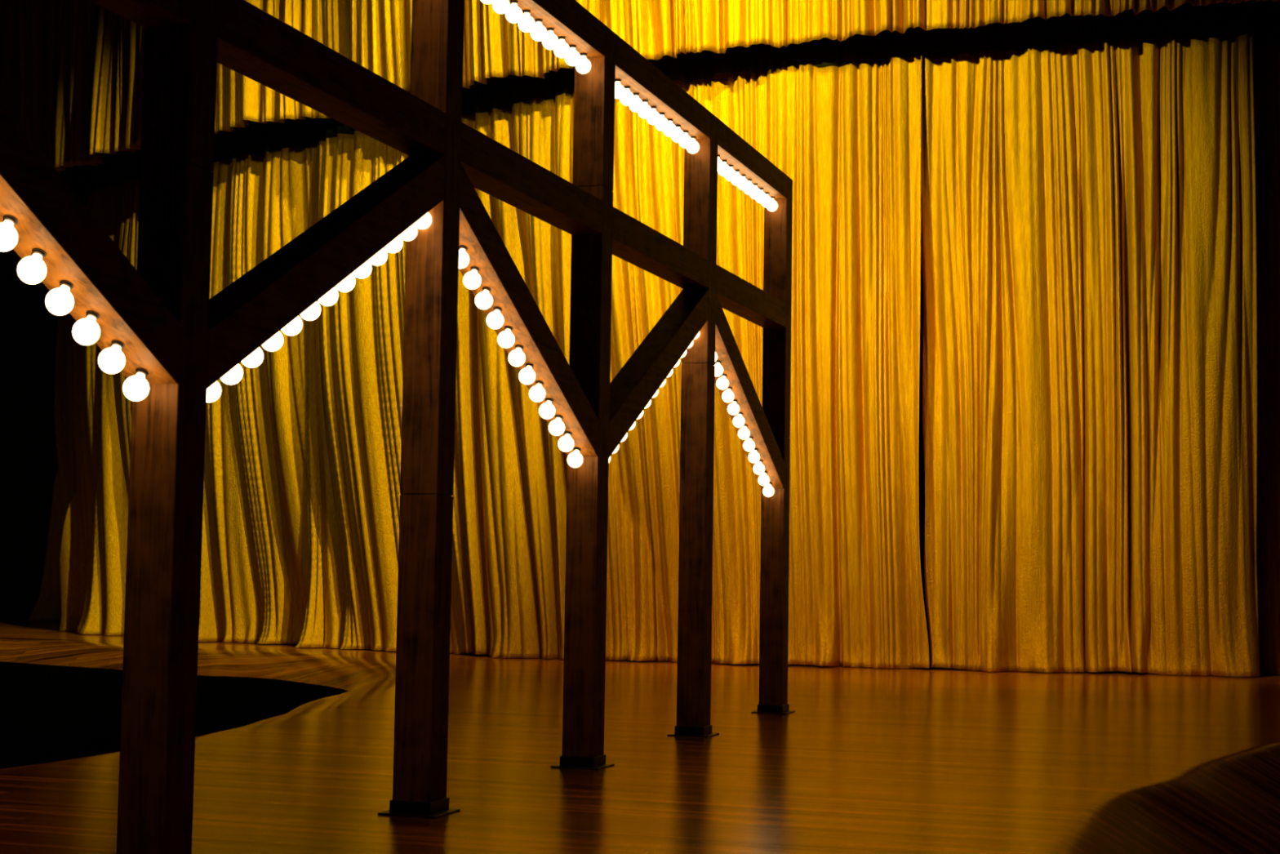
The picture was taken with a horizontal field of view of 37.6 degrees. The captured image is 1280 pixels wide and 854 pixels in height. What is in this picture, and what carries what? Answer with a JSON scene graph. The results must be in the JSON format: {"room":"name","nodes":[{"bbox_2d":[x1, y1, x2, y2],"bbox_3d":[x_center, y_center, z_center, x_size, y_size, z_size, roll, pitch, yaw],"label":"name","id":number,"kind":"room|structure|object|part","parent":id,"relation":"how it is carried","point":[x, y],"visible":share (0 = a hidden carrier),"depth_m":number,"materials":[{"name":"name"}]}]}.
{"room":"theater stage","nodes":[
{"label":"theater stage","id":0,"kind":"room"},
{"bbox_2d":[0,62,928,633],"bbox_3d":[-0.685,-4.171,44.564,30.100,18.200,0.300,1,-4,0],"label":"wall","id":1,"kind":"structure","parent":0,"point":[28,460],"depth_m":44.08,"materials":[{"name":"black paint"}]},
{"bbox_2d":[0,618,1279,853],"bbox_3d":[-0.879,8.327,22.459,29.500,10.310,42.000,1,-4,0],"label":"floor","id":2,"kind":"structure","parent":0,"point":[294,746],"depth_m":15.08,"materials":[{"name":"brown wood"}]},
{"bbox_2d":[27,164,90,621],"bbox_3d":[-11.627,-1.653,41.576,1.135,11.992,5.748,5,-6,-43],"label":"stage curtain","id":3,"kind":"object","parent":2,"relation":"on","point":[47,607],"visible":0.09,"depth_m":43.17,"materials":[{"name":"brown fabric"}]},
{"bbox_2d":[58,336,132,635],"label":"stage curtain","id":4,"kind":"object","parent":2,"relation":"on","point":[93,555],"depth_m":36.81,"materials":[{"name":"yellow fabric"}]},
{"bbox_2d":[198,240,406,651],"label":"stage curtain","id":5,"kind":"object","parent":2,"relation":"on","point":[300,505],"depth_m":32.97,"materials":[{"name":"yellow fabric"}]},
{"bbox_2d":[209,116,408,298],"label":"stage curtain","id":6,"kind":"object","parent":2,"relation":"on","point":[273,181],"depth_m":34.12,"materials":[{"name":"yellow fabric"}]},
{"bbox_2d":[0,0,795,853],"bbox_3d":[-0.849,-0.366,13.093,0.381,5.685,14.930,0,-4,18],"label":"frame","id":7,"kind":"object","parent":2,"relation":"on","point":[157,323],"visible":1,"depth_m":11.54,"materials":[{"name":"brown wood"}]},
{"bbox_3d":[-2.630,-0.791,7.769,0.121,0.140,0.121,0,-32,18],"label":"light bulb","id":8,"kind":"part","parent":7,"relation":"part of","materials":[{"name":"white glass"}]},
{"bbox_2d":[2,214,17,226],"bbox_3d":[-2.618,-0.856,7.808,0.060,0.019,0.060,0,-32,18],"label":"socket","id":9,"kind":"object","parent":7,"relation":"attached to","point":[12,220],"depth_m":7.79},
{"bbox_3d":[-2.569,-0.670,7.950,0.121,0.140,0.121,0,-32,18],"label":"light bulb","id":10,"kind":"part","parent":7,"relation":"part of","materials":[{"name":"white glass"}]},
{"bbox_2d":[31,248,46,258],"bbox_3d":[-2.556,-0.735,7.989,0.060,0.019,0.060,0,-32,18],"label":"socket","id":11,"kind":"object","parent":7,"relation":"attached to","point":[41,253],"depth_m":7.97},
{"bbox_3d":[-2.507,-0.549,8.132,0.121,0.140,0.121,0,-32,18],"label":"light bulb","id":12,"kind":"part","parent":7,"relation":"part of","materials":[{"name":"white glass"}]},
{"bbox_2d":[59,280,73,290],"bbox_3d":[-2.495,-0.614,8.171,0.060,0.019,0.060,0,-32,18],"label":"socket","id":13,"kind":"object","parent":7,"relation":"attached to","point":[68,285],"depth_m":8.15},
{"bbox_3d":[-2.446,-0.428,8.313,0.121,0.140,0.121,0,-32,18],"label":"light bulb","id":14,"kind":"part","parent":7,"relation":"part of","materials":[{"name":"white glass"}]},
{"bbox_2d":[85,310,99,320],"bbox_3d":[-2.434,-0.493,8.352,0.060,0.019,0.060,0,-32,18],"label":"socket","id":15,"kind":"object","parent":7,"relation":"attached to","point":[94,315],"depth_m":8.33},
{"bbox_3d":[-2.385,-0.307,8.495,0.121,0.140,0.121,0,-32,18],"label":"light bulb","id":16,"kind":"part","parent":7,"relation":"part of","materials":[{"name":"white glass"}]},
{"bbox_2d":[111,339,124,349],"bbox_3d":[-2.372,-0.372,8.534,0.060,0.019,0.060,0,-32,18],"label":"socket","id":17,"kind":"object","parent":7,"relation":"attached to","point":[117,344],"depth_m":8.51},
{"bbox_3d":[-2.323,-0.186,8.677,0.121,0.140,0.121,0,-32,18],"label":"light bulb","id":18,"kind":"part","parent":7,"relation":"part of","materials":[{"name":"white glass"}]},
{"bbox_2d":[135,367,148,377],"bbox_3d":[-2.311,-0.251,8.715,0.060,0.019,0.060,0,-32,18],"label":"socket","id":19,"kind":"object","parent":7,"relation":"attached to","point":[140,371],"depth_m":8.70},
{"bbox_3d":[-2.127,-0.189,9.267,0.121,0.140,0.121,0,24,18],"label":"light bulb","id":20,"kind":"part","parent":7,"relation":"part of","materials":[{"name":"white glass"}]},
{"bbox_3d":[-2.062,-0.281,9.464,0.121,0.140,0.121,0,24,18],"label":"light bulb","id":21,"kind":"part","parent":7,"relation":"part of","materials":[{"name":"white glass"}]},
{"bbox_3d":[-1.997,-0.372,9.661,0.121,0.140,0.121,0,24,18],"label":"light bulb","id":22,"kind":"part","parent":7,"relation":"part of","materials":[{"name":"white glass"}]},
{"bbox_3d":[-1.933,-0.464,9.858,0.121,0.140,0.121,0,24,18],"label":"light bulb","id":23,"kind":"part","parent":7,"relation":"part of","materials":[{"name":"white glass"}]},
{"bbox_3d":[-1.868,-0.556,10.055,0.121,0.140,0.121,0,24,18],"label":"light bulb","id":24,"kind":"part","parent":7,"relation":"part of","materials":[{"name":"white glass"}]},
{"bbox_3d":[-1.803,-0.648,10.252,0.121,0.140,0.121,0,24,18],"label":"light bulb","id":25,"kind":"part","parent":7,"relation":"part of","materials":[{"name":"white glass"}]},
{"bbox_3d":[-1.738,-0.740,10.449,0.121,0.140,0.121,0,24,18],"label":"light bulb","id":26,"kind":"part","parent":7,"relation":"part of","materials":[{"name":"white glass"}]},
{"bbox_3d":[-1.674,-0.832,10.646,0.121,0.140,0.121,0,24,18],"label":"light bulb","id":27,"kind":"part","parent":7,"relation":"part of","materials":[{"name":"white glass"}]},
{"bbox_3d":[-1.609,-0.924,10.843,0.121,0.140,0.121,0,24,18],"label":"light bulb","id":28,"kind":"part","parent":7,"relation":"part of","materials":[{"name":"white glass"}]},
{"bbox_3d":[-1.544,-1.016,11.040,0.121,0.140,0.121,0,24,18],"label":"light bulb","id":29,"kind":"part","parent":7,"relation":"part of","materials":[{"name":"white glass"}]},
{"bbox_3d":[-1.480,-1.107,11.236,0.121,0.140,0.121,0,24,18],"label":"light bulb","id":30,"kind":"part","parent":7,"relation":"part of","materials":[{"name":"white glass"}]},
{"bbox_3d":[-1.415,-1.199,11.433,0.121,0.140,0.121,0,24,18],"label":"light bulb","id":31,"kind":"part","parent":7,"relation":"part of","materials":[{"name":"white glass"}]},
{"bbox_3d":[-1.351,2.356,11.512,0.380,0.012,0.380,0,-4,18],"label":"plate","id":32,"kind":"part","parent":7,"relation":"part of","materials":[{"name":"black metal"}]},
{"bbox_3d":[-1.350,-1.291,11.630,0.121,0.140,0.121,0,24,18],"label":"light bulb","id":33,"kind":"part","parent":7,"relation":"part of","materials":[{"name":"white glass"}]},
{"bbox_2d":[458,244,467,252],"bbox_3d":[-1.151,-1.157,12.225,0.060,0.019,0.060,0,-32,18],"label":"socket","id":34,"kind":"object","parent":7,"relation":"attached to","point":[461,247],"depth_m":12.21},
{"bbox_3d":[-1.164,-1.093,12.186,0.121,0.140,0.121,0,-32,18],"label":"light bulb","id":35,"kind":"part","parent":7,"relation":"part of","materials":[{"name":"white glass"}]},
{"bbox_3d":[-1.102,-0.972,12.368,0.121,0.140,0.121,0,-32,18],"label":"light bulb","id":36,"kind":"part","parent":7,"relation":"part of","materials":[{"name":"white glass"}]},
{"bbox_2d":[471,266,479,272],"bbox_3d":[-1.090,-1.036,12.407,0.060,0.019,0.060,0,-32,18],"label":"socket","id":37,"kind":"object","parent":7,"relation":"attached to","point":[473,268],"depth_m":12.39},
{"bbox_3d":[-1.041,-0.851,12.549,0.121,0.140,0.121,0,-32,18],"label":"light bulb","id":38,"kind":"part","parent":7,"relation":"part of","materials":[{"name":"white glass"}]},
{"bbox_2d":[482,286,491,293],"bbox_3d":[-1.028,-0.915,12.588,0.060,0.019,0.060,0,-32,18],"label":"socket","id":39,"kind":"object","parent":7,"relation":"attached to","point":[485,289],"depth_m":12.57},
{"bbox_3d":[-1.025,-2.915,12.649,0.121,0.140,0.121,0,-4,18],"label":"light bulb","id":40,"kind":"part","parent":7,"relation":"part of","materials":[{"name":"white glass"}]},
{"bbox_3d":[-0.979,-0.730,12.731,0.121,0.140,0.121,0,-32,18],"label":"light bulb","id":41,"kind":"part","parent":7,"relation":"part of","materials":[{"name":"white glass"}]},
{"bbox_2d":[493,306,502,312],"bbox_3d":[-0.967,-0.794,12.770,0.060,0.019,0.060,0,-32,18],"label":"socket","id":42,"kind":"object","parent":7,"relation":"attached to","point":[496,308],"depth_m":12.75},
{"bbox_3d":[-0.951,-2.897,12.870,0.121,0.140,0.121,0,-4,18],"label":"light bulb","id":43,"kind":"part","parent":7,"relation":"part of","materials":[{"name":"white glass"}]},
{"bbox_3d":[-0.918,-0.609,12.912,0.121,0.140,0.121,0,-32,18],"label":"light bulb","id":44,"kind":"part","parent":7,"relation":"part of","materials":[{"name":"white glass"}]},
{"bbox_2d":[504,325,513,332],"bbox_3d":[-0.906,-0.673,12.951,0.060,0.019,0.060,0,-32,18],"label":"socket","id":45,"kind":"object","parent":7,"relation":"attached to","point":[507,328],"depth_m":12.93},
{"bbox_3d":[-0.877,-2.880,13.092,0.121,0.140,0.121,0,-4,18],"label":"light bulb","id":46,"kind":"part","parent":7,"relation":"part of","materials":[{"name":"white glass"}]},
{"bbox_2d":[510,0,518,4],"bbox_3d":[-0.876,-2.957,13.097,0.060,0.019,0.060,0,-4,18],"label":"socket","id":47,"kind":"object","parent":7,"relation":"attached to","point":[512,2],"depth_m":13.08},
{"bbox_3d":[-0.857,-0.487,13.094,0.121,0.140,0.121,0,-32,18],"label":"light bulb","id":48,"kind":"part","parent":7,"relation":"part of","materials":[{"name":"white glass"}]},
{"bbox_2d":[515,344,523,350],"bbox_3d":[-0.844,-0.552,13.133,0.060,0.019,0.060,0,-32,18],"label":"socket","id":49,"kind":"object","parent":7,"relation":"attached to","point":[517,347],"depth_m":13.11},
{"bbox_3d":[-0.804,-2.863,13.313,0.121,0.140,0.121,0,-4,18],"label":"light bulb","id":50,"kind":"part","parent":7,"relation":"part of","materials":[{"name":"white glass"}]},
{"bbox_2d":[522,9,530,13],"bbox_3d":[-0.803,-2.939,13.319,0.060,0.019,0.060,0,-4,18],"label":"socket","id":51,"kind":"object","parent":7,"relation":"attached to","point":[524,11],"depth_m":13.30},
{"bbox_3d":[-0.795,-0.366,13.276,0.121,0.140,0.121,0,-32,18],"label":"light bulb","id":52,"kind":"part","parent":7,"relation":"part of","materials":[{"name":"white glass"}]},
{"bbox_2d":[525,362,533,368],"bbox_3d":[-0.783,-0.431,13.314,0.060,0.019,0.060,0,-32,18],"label":"socket","id":53,"kind":"object","parent":7,"relation":"attached to","point":[528,365],"depth_m":13.29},
{"bbox_3d":[-0.734,-0.245,13.457,0.121,0.140,0.121,0,-32,18],"label":"light bulb","id":54,"kind":"part","parent":7,"relation":"part of","materials":[{"name":"white glass"}]},
{"bbox_3d":[-0.730,-2.846,13.534,0.121,0.140,0.121,0,-4,18],"label":"light bulb","id":55,"kind":"part","parent":7,"relation":"part of","materials":[{"name":"white glass"}]},
{"bbox_2d":[534,18,542,22],"bbox_3d":[-0.729,-2.922,13.540,0.060,0.019,0.060,0,-4,18],"label":"socket","id":56,"kind":"object","parent":7,"relation":"attached to","point":[536,20],"depth_m":13.52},
{"bbox_2d":[535,380,543,386],"bbox_3d":[-0.721,-0.310,13.496,0.060,0.019,0.060,0,-32,18],"label":"socket","id":57,"kind":"object","parent":7,"relation":"attached to","point":[538,383],"depth_m":13.48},
{"bbox_3d":[-0.672,-0.124,13.639,0.121,0.140,0.121,0,-32,18],"label":"light bulb","id":58,"kind":"part","parent":7,"relation":"part of","materials":[{"name":"white glass"}]},
{"bbox_2d":[545,397,553,403],"bbox_3d":[-0.660,-0.189,13.678,0.060,0.019,0.060,0,-32,18],"label":"socket","id":59,"kind":"object","parent":7,"relation":"attached to","point":[548,400],"depth_m":13.66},
{"bbox_3d":[-0.656,-2.829,13.756,0.121,0.140,0.121,0,-4,18],"label":"light bulb","id":60,"kind":"part","parent":7,"relation":"part of","materials":[{"name":"white glass"}]},
{"bbox_2d":[546,27,554,31],"bbox_3d":[-0.655,-2.905,13.761,0.060,0.019,0.060,0,-4,18],"label":"socket","id":61,"kind":"object","parent":7,"relation":"attached to","point":[548,29],"depth_m":13.74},
{"bbox_3d":[-0.611,-0.003,13.820,0.121,0.140,0.121,0,-32,18],"label":"light bulb","id":62,"kind":"part","parent":7,"relation":"part of","materials":[{"name":"white glass"}]},
{"bbox_2d":[555,414,563,420],"bbox_3d":[-0.599,-0.068,13.859,0.060,0.019,0.060,0,-32,18],"label":"socket","id":63,"kind":"object","parent":7,"relation":"attached to","point":[557,417],"depth_m":13.84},
{"bbox_3d":[-0.582,-2.812,13.977,0.121,0.140,0.121,0,-4,18],"label":"light bulb","id":64,"kind":"part","parent":7,"relation":"part of","materials":[{"name":"white glass"}]},
{"bbox_2d":[557,35,565,39],"bbox_3d":[-0.581,-2.888,13.983,0.060,0.019,0.060,0,-4,18],"label":"socket","id":65,"kind":"object","parent":7,"relation":"attached to","point":[560,37],"depth_m":13.96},
{"bbox_3d":[-0.550,0.118,14.002,0.121,0.140,0.121,0,-32,18],"label":"light bulb","id":66,"kind":"part","parent":7,"relation":"part of","materials":[{"name":"white glass"}]},
{"bbox_2d":[564,431,572,435],"bbox_3d":[-0.537,0.053,14.041,0.060,0.019,0.060,0,-32,18],"label":"socket","id":67,"kind":"object","parent":7,"relation":"attached to","point":[566,433],"depth_m":14.02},
{"bbox_3d":[-0.509,-2.795,14.199,0.121,0.140,0.121,0,-4,18],"label":"light bulb","id":68,"kind":"part","parent":7,"relation":"part of","materials":[{"name":"white glass"}]},
{"bbox_2d":[568,44,577,48],"bbox_3d":[-0.507,-2.871,14.204,0.060,0.019,0.060,0,-4,18],"label":"socket","id":69,"kind":"object","parent":7,"relation":"attached to","point":[570,46],"depth_m":14.18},
{"bbox_3d":[-0.488,0.239,14.184,0.121,0.140,0.121,0,-32,18],"label":"light bulb","id":70,"kind":"part","parent":7,"relation":"part of","materials":[{"name":"white glass"}]},
{"bbox_2d":[573,446,581,452],"bbox_3d":[-0.476,0.174,14.222,0.060,0.019,0.060,0,-32,18],"label":"socket","id":71,"kind":"object","parent":7,"relation":"attached to","point":[575,449],"depth_m":14.20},
{"bbox_3d":[-0.434,2.569,14.266,0.380,0.012,0.380,0,-4,18],"label":"plate","id":72,"kind":"part","parent":7,"relation":"part of","materials":[{"name":"black metal"}]},
{"bbox_3d":[-0.435,-2.778,14.420,0.121,0.140,0.121,0,-4,18],"label":"light bulb","id":73,"kind":"part","parent":7,"relation":"part of","materials":[{"name":"white glass"}]},
{"bbox_2d":[579,53,587,56],"bbox_3d":[-0.434,-2.854,14.426,0.060,0.019,0.060,0,-4,18],"label":"socket","id":74,"kind":"object","parent":7,"relation":"attached to","point":[581,54],"depth_m":14.41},
{"bbox_3d":[-0.227,0.144,14.971,0.121,0.140,0.121,0,24,18],"label":"light bulb","id":75,"kind":"part","parent":7,"relation":"part of","materials":[{"name":"white glass"}]},
{"bbox_3d":[-0.181,-2.719,15.181,0.121,0.140,0.121,0,-4,18],"label":"light bulb","id":76,"kind":"part","parent":7,"relation":"part of","materials":[{"name":"white glass"}]},
{"bbox_3d":[-0.162,0.053,15.168,0.121,0.140,0.121,0,24,18],"label":"light bulb","id":77,"kind":"part","parent":7,"relation":"part of","materials":[{"name":"white glass"}]},
{"bbox_3d":[-0.108,-2.702,15.402,0.121,0.140,0.121,0,-4,18],"label":"light bulb","id":78,"kind":"part","parent":7,"relation":"part of","materials":[{"name":"white glass"}]},
{"bbox_3d":[-0.098,-0.039,15.365,0.121,0.140,0.121,0,24,18],"label":"light bulb","id":79,"kind":"part","parent":7,"relation":"part of","materials":[{"name":"white glass"}]},
{"bbox_3d":[-0.034,-2.685,15.624,0.121,0.140,0.121,0,-4,18],"label":"light bulb","id":80,"kind":"part","parent":7,"relation":"part of","materials":[{"name":"white glass"}]},
{"bbox_3d":[-0.033,-0.131,15.562,0.121,0.140,0.121,0,24,18],"label":"light bulb","id":81,"kind":"part","parent":7,"relation":"part of","materials":[{"name":"white glass"}]},
{"bbox_3d":[0.040,-2.668,15.845,0.121,0.140,0.121,0,-4,18],"label":"light bulb","id":82,"kind":"part","parent":7,"relation":"part of","materials":[{"name":"white glass"}]},
{"bbox_3d":[0.032,-0.223,15.759,0.121,0.140,0.121,0,24,18],"label":"light bulb","id":83,"kind":"part","parent":7,"relation":"part of","materials":[{"name":"white glass"}]},
{"bbox_3d":[0.114,-2.651,16.067,0.121,0.140,0.121,0,-4,18],"label":"light bulb","id":84,"kind":"part","parent":7,"relation":"part of","materials":[{"name":"white glass"}]},
{"bbox_3d":[0.097,-0.315,15.956,0.121,0.140,0.121,0,24,18],"label":"light bulb","id":85,"kind":"part","parent":7,"relation":"part of","materials":[{"name":"white glass"}]},
{"bbox_3d":[0.188,-2.634,16.288,0.121,0.140,0.121,0,-4,18],"label":"light bulb","id":86,"kind":"part","parent":7,"relation":"part of","materials":[{"name":"white glass"}]},
{"bbox_3d":[0.161,-0.407,16.153,0.121,0.140,0.121,0,24,18],"label":"light bulb","id":87,"kind":"part","parent":7,"relation":"part of","materials":[{"name":"white glass"}]},
{"bbox_3d":[0.261,-2.617,16.509,0.121,0.140,0.121,0,-4,18],"label":"light bulb","id":88,"kind":"part","parent":7,"relation":"part of","materials":[{"name":"white glass"}]},
{"bbox_3d":[0.335,-2.599,16.731,0.121,0.140,0.121,0,-4,18],"label":"light bulb","id":89,"kind":"part","parent":7,"relation":"part of","materials":[{"name":"white glass"}]},
{"bbox_3d":[0.409,-2.582,16.952,0.121,0.140,0.121,0,-4,18],"label":"light bulb","id":90,"kind":"part","parent":7,"relation":"part of","materials":[{"name":"white glass"}]},
{"bbox_3d":[0.483,-2.565,17.174,0.121,0.140,0.121,0,-4,18],"label":"light bulb","id":91,"kind":"part","parent":7,"relation":"part of","materials":[{"name":"white glass"}]},
{"bbox_3d":[0.484,2.781,17.019,0.380,0.012,0.380,0,-4,18],"label":"plate","id":92,"kind":"part","parent":7,"relation":"part of","materials":[{"name":"black metal"}]},
{"bbox_3d":[0.733,-0.547,17.875,0.121,0.140,0.121,0,-32,18],"label":"light bulb","id":93,"kind":"part","parent":7,"relation":"part of","materials":[{"name":"white glass"}]},
{"bbox_3d":[0.736,-2.507,17.934,0.121,0.140,0.121,0,-4,18],"label":"light bulb","id":94,"kind":"part","parent":7,"relation":"part of","materials":[{"name":"white glass"}]},
{"bbox_3d":[0.794,-0.426,18.056,0.121,0.140,0.121,0,-32,18],"label":"light bulb","id":95,"kind":"part","parent":7,"relation":"part of","materials":[{"name":"white glass"}]},
{"bbox_3d":[0.810,-2.490,18.156,0.121,0.140,0.121,0,-4,18],"label":"light bulb","id":96,"kind":"part","parent":7,"relation":"part of","materials":[{"name":"white glass"}]},
{"bbox_3d":[0.856,-0.305,18.238,0.121,0.140,0.121,0,-32,18],"label":"light bulb","id":97,"kind":"part","parent":7,"relation":"part of","materials":[{"name":"white glass"}]},
{"bbox_3d":[0.884,-2.472,18.377,0.121,0.140,0.121,0,-4,18],"label":"light bulb","id":98,"kind":"part","parent":7,"relation":"part of","materials":[{"name":"white glass"}]},
{"bbox_3d":[0.917,-0.183,18.419,0.121,0.140,0.121,0,-32,18],"label":"light bulb","id":99,"kind":"part","parent":7,"relation":"part of","materials":[{"name":"white glass"}]},
{"bbox_3d":[0.957,-2.455,18.599,0.121,0.140,0.121,0,-4,18],"label":"light bulb","id":100,"kind":"part","parent":7,"relation":"part of","materials":[{"name":"white glass"}]},
{"bbox_3d":[0.978,-0.062,18.601,0.121,0.140,0.121,0,-32,18],"label":"light bulb","id":101,"kind":"part","parent":7,"relation":"part of","materials":[{"name":"white glass"}]},
{"bbox_3d":[1.031,-2.438,18.820,0.121,0.140,0.121,0,-4,18],"label":"light bulb","id":102,"kind":"part","parent":7,"relation":"part of","materials":[{"name":"white glass"}]},
{"bbox_3d":[1.040,0.059,18.782,0.121,0.140,0.121,0,-32,18],"label":"light bulb","id":103,"kind":"part","parent":7,"relation":"part of","materials":[{"name":"white glass"}]},
{"bbox_3d":[1.101,0.180,18.964,0.121,0.140,0.121,0,-32,18],"label":"light bulb","id":104,"kind":"part","parent":7,"relation":"part of","materials":[{"name":"white glass"}]},
{"bbox_3d":[1.105,-2.421,19.041,0.121,0.140,0.121,0,-4,18],"label":"light bulb","id":105,"kind":"part","parent":7,"relation":"part of","materials":[{"name":"white glass"}]},
{"bbox_3d":[1.163,0.301,19.146,0.121,0.140,0.121,0,-32,18],"label":"light bulb","id":106,"kind":"part","parent":7,"relation":"part of","materials":[{"name":"white glass"}]},
{"bbox_3d":[1.179,-2.404,19.263,0.121,0.140,0.121,0,-4,18],"label":"light bulb","id":107,"kind":"part","parent":7,"relation":"part of","materials":[{"name":"white glass"}]},
{"bbox_3d":[1.224,0.422,19.327,0.121,0.140,0.121,0,-32,18],"label":"light bulb","id":108,"kind":"part","parent":7,"relation":"part of","materials":[{"name":"white glass"}]},
{"bbox_3d":[1.253,-2.387,19.484,0.121,0.140,0.121,0,-4,18],"label":"light bulb","id":109,"kind":"part","parent":7,"relation":"part of","materials":[{"name":"white glass"}]},
{"bbox_3d":[1.285,0.543,19.509,0.121,0.140,0.121,0,-32,18],"label":"light bulb","id":110,"kind":"part","parent":7,"relation":"part of","materials":[{"name":"white glass"}]},
{"bbox_3d":[1.326,-2.370,19.706,0.121,0.140,0.121,0,-4,18],"label":"light bulb","id":111,"kind":"part","parent":7,"relation":"part of","materials":[{"name":"white glass"}]},
{"bbox_3d":[1.347,0.664,19.690,0.121,0.140,0.121,0,-32,18],"label":"light bulb","id":112,"kind":"part","parent":7,"relation":"part of","materials":[{"name":"white glass"}]},
{"bbox_3d":[1.400,-2.353,19.927,0.121,0.140,0.121,0,-4,18],"label":"light bulb","id":113,"kind":"part","parent":7,"relation":"part of","materials":[{"name":"white glass"}]},
{"bbox_3d":[1.401,2.994,19.773,0.380,0.012,0.380,0,-4,18],"label":"plate","id":114,"kind":"part","parent":7,"relation":"part of","materials":[{"name":"black metal"}]},
{"bbox_2d":[449,269,567,659],"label":"stage curtain","id":115,"kind":"object","parent":2,"relation":"on","point":[509,495],"depth_m":30.39,"materials":[{"name":"yellow fabric"}]},
{"bbox_2d":[462,66,574,183],"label":"stage curtain","id":116,"kind":"object","parent":2,"relation":"on","point":[531,117],"depth_m":30.96,"materials":[{"name":"yellow fabric"}]},
{"bbox_2d":[605,358,681,662],"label":"stage curtain","id":117,"kind":"object","parent":2,"relation":"on","point":[644,473],"depth_m":29.64,"materials":[{"name":"yellow fabric"}]},
{"bbox_2d":[711,382,760,663],"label":"stage curtain","id":118,"kind":"object","parent":2,"relation":"on","point":[736,527],"depth_m":29.26,"materials":[{"name":"yellow fabric"}]},
{"bbox_2d":[647,26,929,668],"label":"stage curtain","id":119,"kind":"object","parent":2,"relation":"on","point":[843,124],"depth_m":29.10,"materials":[{"name":"yellow fabric"}]},
{"bbox_2d":[920,0,1260,676],"bbox_3d":[6.713,-2.310,28.490,5.132,11.992,0.748,0,-4,9],"label":"stage curtain","id":120,"kind":"object","parent":2,"relation":"on","point":[1088,215],"visible":0.99,"depth_m":28.50,"materials":[{"name":"yellow fabric"}]},
{"bbox_2d":[1252,0,1279,674],"bbox_3d":[11.262,-2.211,28.886,4.396,11.992,0.620,1,-4,4],"label":"stage curtain","id":121,"kind":"object","parent":2,"relation":"on","point":[1266,14],"visible":0.48,"depth_m":28.97,"materials":[{"name":"black fabric"}]},
{"bbox_3d":[-15.557,-6.137,20.476,0.300,18.200,48.000,1,-4,0],"label":"wall","id":122,"kind":"structure","parent":0,"visible":0},
{"bbox_2d":[0,0,1279,174],"bbox_3d":[-1.952,-8.324,33.197,32.318,5.990,4.978,-1,-5,27],"label":"curtain valance","id":123,"kind":"object","parent":122,"relation":"attached to","point":[72,71],"visible":0.69,"depth_m":32.07,"materials":[{"name":"yellow fabric"}]}
]}

